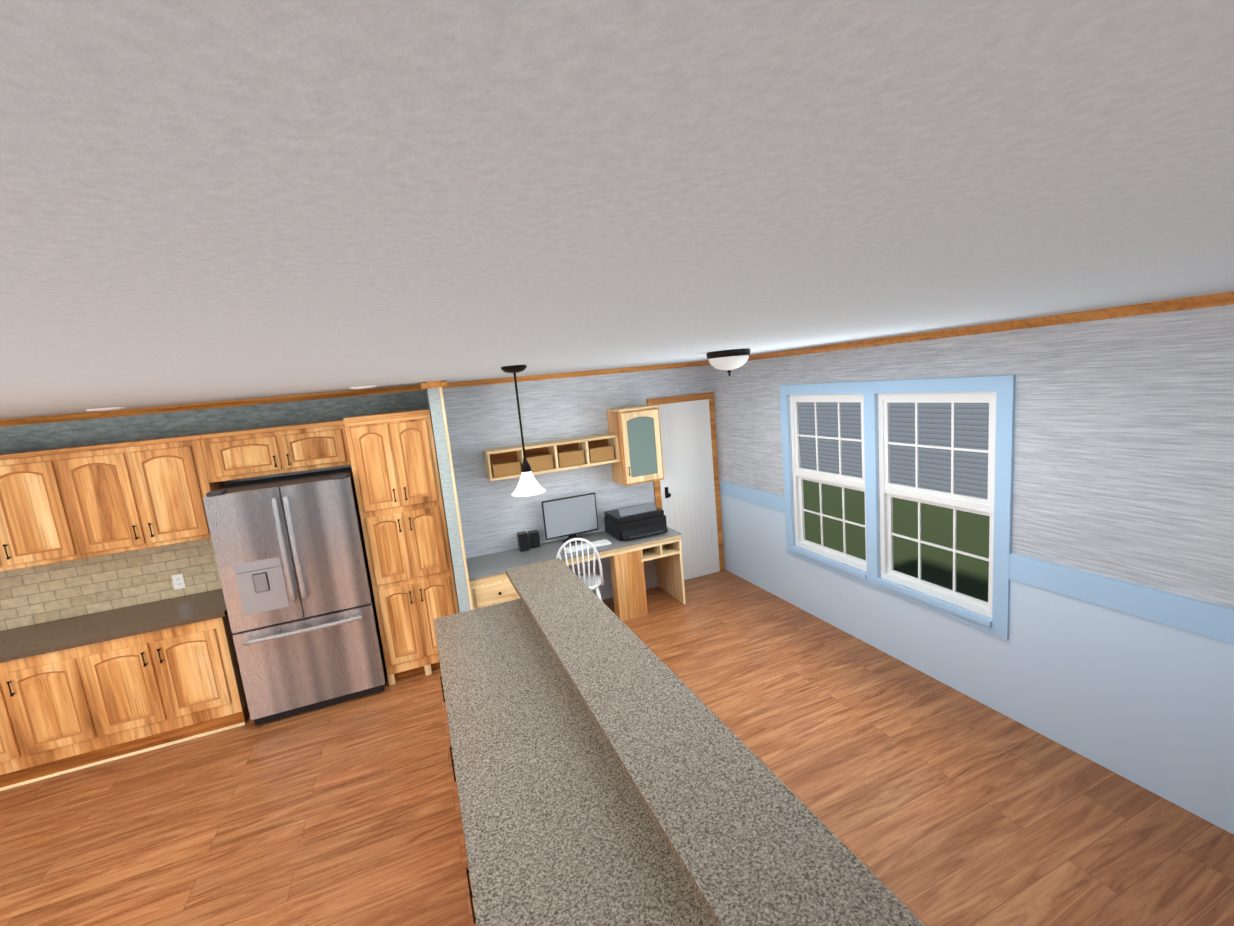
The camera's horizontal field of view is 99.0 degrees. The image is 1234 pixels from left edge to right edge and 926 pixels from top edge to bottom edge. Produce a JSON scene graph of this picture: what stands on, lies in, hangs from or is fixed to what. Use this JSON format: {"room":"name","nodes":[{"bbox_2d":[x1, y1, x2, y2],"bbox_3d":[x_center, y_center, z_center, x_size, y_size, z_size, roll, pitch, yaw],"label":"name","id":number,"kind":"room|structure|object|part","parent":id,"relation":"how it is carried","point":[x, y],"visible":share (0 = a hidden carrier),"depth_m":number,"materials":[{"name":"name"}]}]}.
{"room":"kitchen","nodes":[
{"label":"kitchen","id":0,"kind":"room"},
{"bbox_2d":[0,365,724,630],"bbox_3d":[-2.916,0.673,4.455,9.000,2.410,0.100,-9,9,-21],"label":"wall","id":1,"kind":"structure","parent":0,"point":[496,516],"depth_m":4.84,"materials":[{"name":"paint"}]},
{"bbox_2d":[0,449,79,571],"bbox_3d":[-4.223,0.332,3.647,0.780,0.778,0.331,-9,9,-21],"label":"upper cabinet","id":2,"kind":"object","parent":1,"relation":"attached to","point":[57,505],"depth_m":3.58,"materials":[{"name":"brown wood"}]},
{"bbox_2d":[52,434,223,558],"bbox_3d":[-3.483,0.218,3.934,0.823,0.778,0.331,-9,9,-21],"label":"upper cabinet","id":3,"kind":"object","parent":1,"relation":"attached to","point":[125,496],"depth_m":3.78,"materials":[{"name":"brown wood"}]},
{"bbox_2d":[172,574,185,588],"bbox_3d":[-3.488,0.944,4.195,0.072,0.116,0.008,-9,9,-21],"label":"outlet","id":4,"kind":"object","parent":1,"relation":"attached to","point":[178,581],"visible":1,"depth_m":4.19,"materials":[{"name":"white plastic"}]},
{"bbox_2d":[200,420,350,483],"bbox_3d":[-2.666,-0.114,4.226,0.985,0.363,0.331,-9,9,-21],"label":"upper cabinet","id":5,"kind":"object","parent":1,"relation":"attached to","point":[256,452],"depth_m":4.07,"materials":[{"name":"brown wood"}]},
{"bbox_2d":[439,387,472,609],"bbox_3d":[-1.278,0.567,4.317,0.021,2.360,0.004,-9,9,-21],"label":"batten","id":6,"kind":"object","parent":1,"relation":"attached to","point":[454,484],"depth_m":4.27,"materials":[{"name":"brown wood"}]},
{"bbox_2d":[520,382,541,543],"bbox_3d":[-0.808,0.383,5.220,0.024,2.360,0.004,-9,9,-21],"label":"batten","id":7,"kind":"object","parent":1,"relation":"attached to","point":[521,383],"depth_m":5.11,"materials":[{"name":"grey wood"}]},
{"bbox_2d":[483,433,619,480],"bbox_3d":[-0.617,-0.068,5.104,1.278,0.270,0.257,-9,9,-21],"label":"shelf","id":8,"kind":"object","parent":1,"relation":"attached to","point":[506,454],"visible":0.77,"depth_m":5.07,"materials":[{"name":"brown wood"}]},
{"bbox_2d":[491,461,520,476],"bbox_3d":[-1.048,0.049,4.947,0.260,0.112,0.194,-9,9,-21],"label":"basket","id":9,"kind":"object","parent":8,"relation":"on","point":[505,468],"visible":0.85,"depth_m":4.87,"materials":[{"name":"wicker"}]},
{"bbox_2d":[526,454,553,471],"bbox_3d":[-0.759,-0.007,5.058,0.260,0.137,0.194,-9,9,-21],"label":"basket","id":10,"kind":"object","parent":8,"relation":"on","point":[540,462],"visible":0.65,"depth_m":4.98,"materials":[{"name":"wicker"}]},
{"bbox_2d":[557,450,584,466],"bbox_3d":[-0.470,-0.052,5.170,0.260,0.137,0.194,-9,9,-21],"label":"basket","id":11,"kind":"object","parent":8,"relation":"on","point":[570,458],"visible":0.75,"depth_m":5.08,"materials":[{"name":"cardboard"}]},
{"bbox_2d":[588,445,614,462],"bbox_3d":[-0.180,-0.096,5.283,0.260,0.137,0.194,-9,9,-21],"label":"basket","id":12,"kind":"object","parent":8,"relation":"on","point":[601,453],"visible":0.77,"depth_m":5.20,"materials":[{"name":"wicker"}]},
{"bbox_2d":[576,377,599,588],"bbox_3d":[-0.291,0.304,5.421,0.024,2.360,0.004,-9,9,-21],"label":"batten","id":13,"kind":"object","parent":1,"relation":"attached to","point":[577,382],"depth_m":5.32,"materials":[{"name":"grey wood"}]},
{"bbox_2d":[607,405,663,485],"bbox_3d":[0.197,-0.190,5.365,0.440,0.760,0.358,-9,9,-21],"label":"upper cabinet","id":14,"kind":"object","parent":1,"relation":"attached to","point":[636,430],"visible":0.98,"depth_m":5.23,"materials":[{"name":"brown wood"}]},
{"bbox_2d":[627,372,647,588],"bbox_3d":[0.225,0.225,5.621,0.024,2.360,0.004,-9,9,-21],"label":"batten","id":15,"kind":"object","parent":1,"relation":"attached to","point":[628,373],"depth_m":5.63,"materials":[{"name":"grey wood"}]},
{"bbox_2d":[647,392,724,579],"bbox_3d":[0.795,0.292,5.814,0.810,2.065,0.082,-9,9,-21],"label":"back door","id":16,"kind":"structure","parent":1,"relation":"attached to","point":[687,494],"depth_m":5.83,"materials":[{"name":"white paint"}]},
{"bbox_2d":[424,387,470,612],"bbox_3d":[-1.448,0.512,4.611,0.105,2.410,0.675,-9,9,-21],"label":"wall","id":17,"kind":"structure","parent":0,"point":[433,401],"depth_m":4.26,"materials":[{"name":"white paint"}]},
{"bbox_2d":[0,385,415,426],"bbox_3d":[-4.437,-0.260,3.651,5.880,0.050,0.042,-9,9,-21],"label":"crown molding","id":18,"kind":"structure","parent":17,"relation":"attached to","point":[256,401],"depth_m":4.10,"materials":[{"name":"brown wood"}]},
{"bbox_2d":[416,382,431,390],"bbox_3d":[-1.605,-0.633,4.357,0.042,0.050,0.657,-9,9,-21],"label":"crown molding","id":19,"kind":"structure","parent":17,"relation":"attached to","point":[423,385],"depth_m":4.09,"materials":[{"name":"brown wood"}]},
{"bbox_2d":[432,380,451,388],"bbox_3d":[-1.476,-0.653,4.407,0.057,0.050,0.657,-9,9,-21],"label":"crown molding","id":20,"kind":"structure","parent":17,"relation":"attached to","point":[435,384],"depth_m":4.11,"materials":[{"name":"brown wood"}]},
{"bbox_2d":[448,361,710,387],"bbox_3d":[-0.305,-0.893,5.254,2.865,0.050,0.042,-9,9,-21],"label":"crown molding","id":21,"kind":"structure","parent":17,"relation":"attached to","point":[700,363],"depth_m":5.21,"materials":[{"name":"brown wood"}]},
{"bbox_2d":[0,569,1233,925],"bbox_3d":[-1.317,2.313,0.981,9.000,0.050,8.050,-9,9,-21],"label":"floor","id":22,"kind":"structure","parent":0,"point":[926,799],"depth_m":2.90,"materials":[{"name":"brown wood"}]},
{"bbox_2d":[0,645,107,790],"bbox_3d":[-4.045,1.676,3.719,0.781,0.866,0.621,-9,9,-21],"label":"base cabinet","id":23,"kind":"object","parent":22,"relation":"on","point":[84,691],"depth_m":3.50,"materials":[{"name":"brown wood"}]},
{"bbox_2d":[76,617,249,761],"bbox_3d":[-3.308,1.563,4.005,0.817,0.866,0.621,-9,9,-21],"label":"base cabinet","id":24,"kind":"object","parent":22,"relation":"on","point":[157,688],"depth_m":3.73,"materials":[{"name":"brown wood"}]},
{"bbox_2d":[0,589,227,660],"bbox_3d":[-4.784,1.337,3.374,3.990,0.036,0.632,-9,9,-21],"label":"countertop","id":25,"kind":"structure","parent":24,"relation":"on","point":[25,641],"depth_m":3.76,"materials":[{"name":"grey stone"}]},
{"bbox_2d":[203,467,385,725],"bbox_3d":[-2.449,0.991,4.182,0.905,1.781,0.796,-9,9,-21],"label":"fridge","id":26,"kind":"object","parent":22,"relation":"on","point":[292,564],"visible":1,"depth_m":3.89,"materials":[{"name":"grey metal"}]},
{"bbox_3d":[-2.343,0.742,3.808,0.767,1.017,0.082,-9,9,-21],"label":"handle","id":27,"kind":"part","parent":26,"relation":"part of","materials":[{"name":"silver metal"}]},
{"bbox_2d":[343,409,458,685],"bbox_3d":[-1.780,0.668,4.506,0.619,2.195,0.648,-9,9,-21],"label":"pantry cabinet","id":28,"kind":"object","parent":22,"relation":"on","point":[394,465],"visible":0.98,"depth_m":4.21,"materials":[{"name":"brown wood"}]},
{"bbox_2d":[466,527,685,620],"bbox_3d":[-0.382,1.175,5.147,2.050,0.748,0.622,-9,9,-21],"label":"desk unit","id":29,"kind":"object","parent":22,"relation":"on","point":[490,583],"visible":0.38,"depth_m":5.05,"materials":[{"name":"laminate"}]},
{"bbox_2d":[517,531,528,551],"bbox_3d":[-0.912,0.760,5.114,0.085,0.170,0.102,-9,9,-21],"label":"speaker","id":30,"kind":"object","parent":29,"relation":"on","point":[522,539],"visible":1,"depth_m":5.07},
{"bbox_2d":[528,530,539,547],"bbox_3d":[-0.816,0.749,5.196,0.085,0.150,0.102,-9,9,-21],"label":"speaker","id":31,"kind":"object","parent":29,"relation":"on","point":[534,539],"visible":1,"depth_m":5.15},
{"bbox_2d":[541,492,598,543],"bbox_3d":[-0.465,0.555,5.254,0.550,0.450,0.218,-9,9,-21],"label":"monitor","id":32,"kind":"object","parent":29,"relation":"on","point":[571,517],"visible":0.9,"depth_m":5.21,"materials":[{"name":"black plastic"}]},
{"bbox_2d":[563,539,610,552],"bbox_3d":[-0.283,0.791,5.032,0.440,0.020,0.130,-9,9,-21],"label":"keyboard","id":33,"kind":"object","parent":29,"relation":"on","point":[599,543],"visible":0.75,"depth_m":5.01,"materials":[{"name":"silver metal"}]},
{"bbox_2d":[604,503,667,540],"bbox_3d":[0.197,0.567,5.326,0.520,0.283,0.500,-9,9,-21],"label":"printer","id":34,"kind":"object","parent":29,"relation":"on","point":[634,522],"visible":1,"depth_m":5.21,"materials":[{"name":"black plastic"}]},
{"bbox_2d":[556,538,603,599],"bbox_3d":[-0.346,1.097,4.897,0.451,0.975,0.512,-6,9,-6],"label":"chair","id":35,"kind":"object","parent":22,"relation":"on","point":[592,581],"visible":0.48,"depth_m":4.71,"materials":[{"name":"white wood"}]},
{"bbox_2d":[434,558,924,925],"bbox_3d":[0.053,1.505,1.619,0.886,1.095,4.375,-9,9,-21],"label":"kitchen island","id":36,"kind":"object","parent":22,"relation":"on","point":[611,768],"visible":1,"depth_m":1.68,"materials":[{"name":"grey stone"}]},
{"bbox_2d":[0,0,1233,419],"bbox_3d":[-1.542,-0.113,0.605,9.000,0.060,8.050,-9,9,-21],"label":"ceiling","id":37,"kind":"structure","parent":0,"point":[212,200],"depth_m":0.35,"materials":[{"name":"white paint"}]},
{"bbox_2d":[86,407,125,410],"bbox_3d":[-3.271,-0.345,3.377,0.188,0.011,0.188,-9,9,-21],"label":"recessed light","id":38,"kind":"object","parent":37,"relation":"in","point":[111,408],"visible":0.98,"depth_m":3.33,"materials":[{"name":"white plastic"}]},
{"bbox_2d":[349,385,376,388],"bbox_3d":[-1.825,-0.543,3.788,0.188,0.011,0.188,-9,9,-21],"label":"recessed light","id":39,"kind":"object","parent":37,"relation":"in","point":[360,387],"visible":0.98,"depth_m":3.72,"materials":[{"name":"white plastic"}]},
{"bbox_2d":[501,365,545,496],"bbox_3d":[-0.513,-0.173,2.833,0.188,0.687,0.188,-9,9,-21],"label":"pendant light","id":40,"kind":"object","parent":37,"relation":"hanging from","point":[528,485],"visible":1,"depth_m":2.83,"materials":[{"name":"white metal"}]},
{"bbox_2d":[706,349,750,376],"bbox_3d":[0.730,-0.648,3.445,0.284,0.167,0.284,-9,9,-21],"label":"flush-mount light","id":41,"kind":"object","parent":37,"relation":"attached to","point":[729,360],"visible":1,"depth_m":3.34,"materials":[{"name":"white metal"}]},
{"bbox_2d":[713,304,1233,618],"bbox_3d":[2.678,0.474,2.387,0.100,2.410,8.050,-9,9,-21],"label":"wall","id":42,"kind":"structure","parent":0,"point":[1124,450],"depth_m":2.66,"materials":[{"name":"grey paint"}]},
{"bbox_2d":[748,361,755,488],"bbox_3d":[1.360,-0.370,5.308,0.004,1.300,0.024,-9,9,-21],"label":"batten","id":43,"kind":"object","parent":42,"relation":"attached to","point":[748,361],"depth_m":5.30,"materials":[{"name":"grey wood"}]},
{"bbox_2d":[779,375,1015,640],"bbox_3d":[1.962,0.180,4.021,0.117,1.600,2.000,-9,9,-21],"label":"window","id":44,"kind":"structure","parent":42,"relation":"in","point":[997,393],"depth_m":3.79,"materials":[{"name":"blue paint"}]},
{"bbox_2d":[719,481,1233,834],"bbox_3d":[2.703,1.152,2.422,0.020,1.060,7.950,-9,9,-21],"label":"wainscot","id":45,"kind":"structure","parent":42,"relation":"attached to","point":[1134,683],"depth_m":2.88,"materials":[{"name":"blue"}]},
{"bbox_2d":[747,292,1233,360],"bbox_3d":[2.523,-0.672,2.135,0.042,0.050,7.950,-9,9,-21],"label":"crown molding","id":46,"kind":"structure","parent":42,"relation":"attached to","point":[1211,300],"depth_m":2.80,"materials":[{"name":"brown wood"}]},
{"label":"outside","id":47,"kind":"structure","parent":0,"visible":0},
{"bbox_2d":[803,480,989,601],"bbox_3d":[18.533,0.137,9.841,34.600,0.100,60.000,-9,9,-21],"label":"ground","id":48,"kind":"structure","parent":47,"point":[972,576],"depth_m":9.74,"materials":[{"name":"green plant"}]},
{"bbox_2d":[798,402,988,498],"bbox_3d":[11.640,-1.507,6.851,7.000,5.308,24.000,-9,9,-21],"label":"neighbor","id":49,"kind":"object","parent":48,"relation":"on","point":[971,432],"depth_m":12.32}
]}

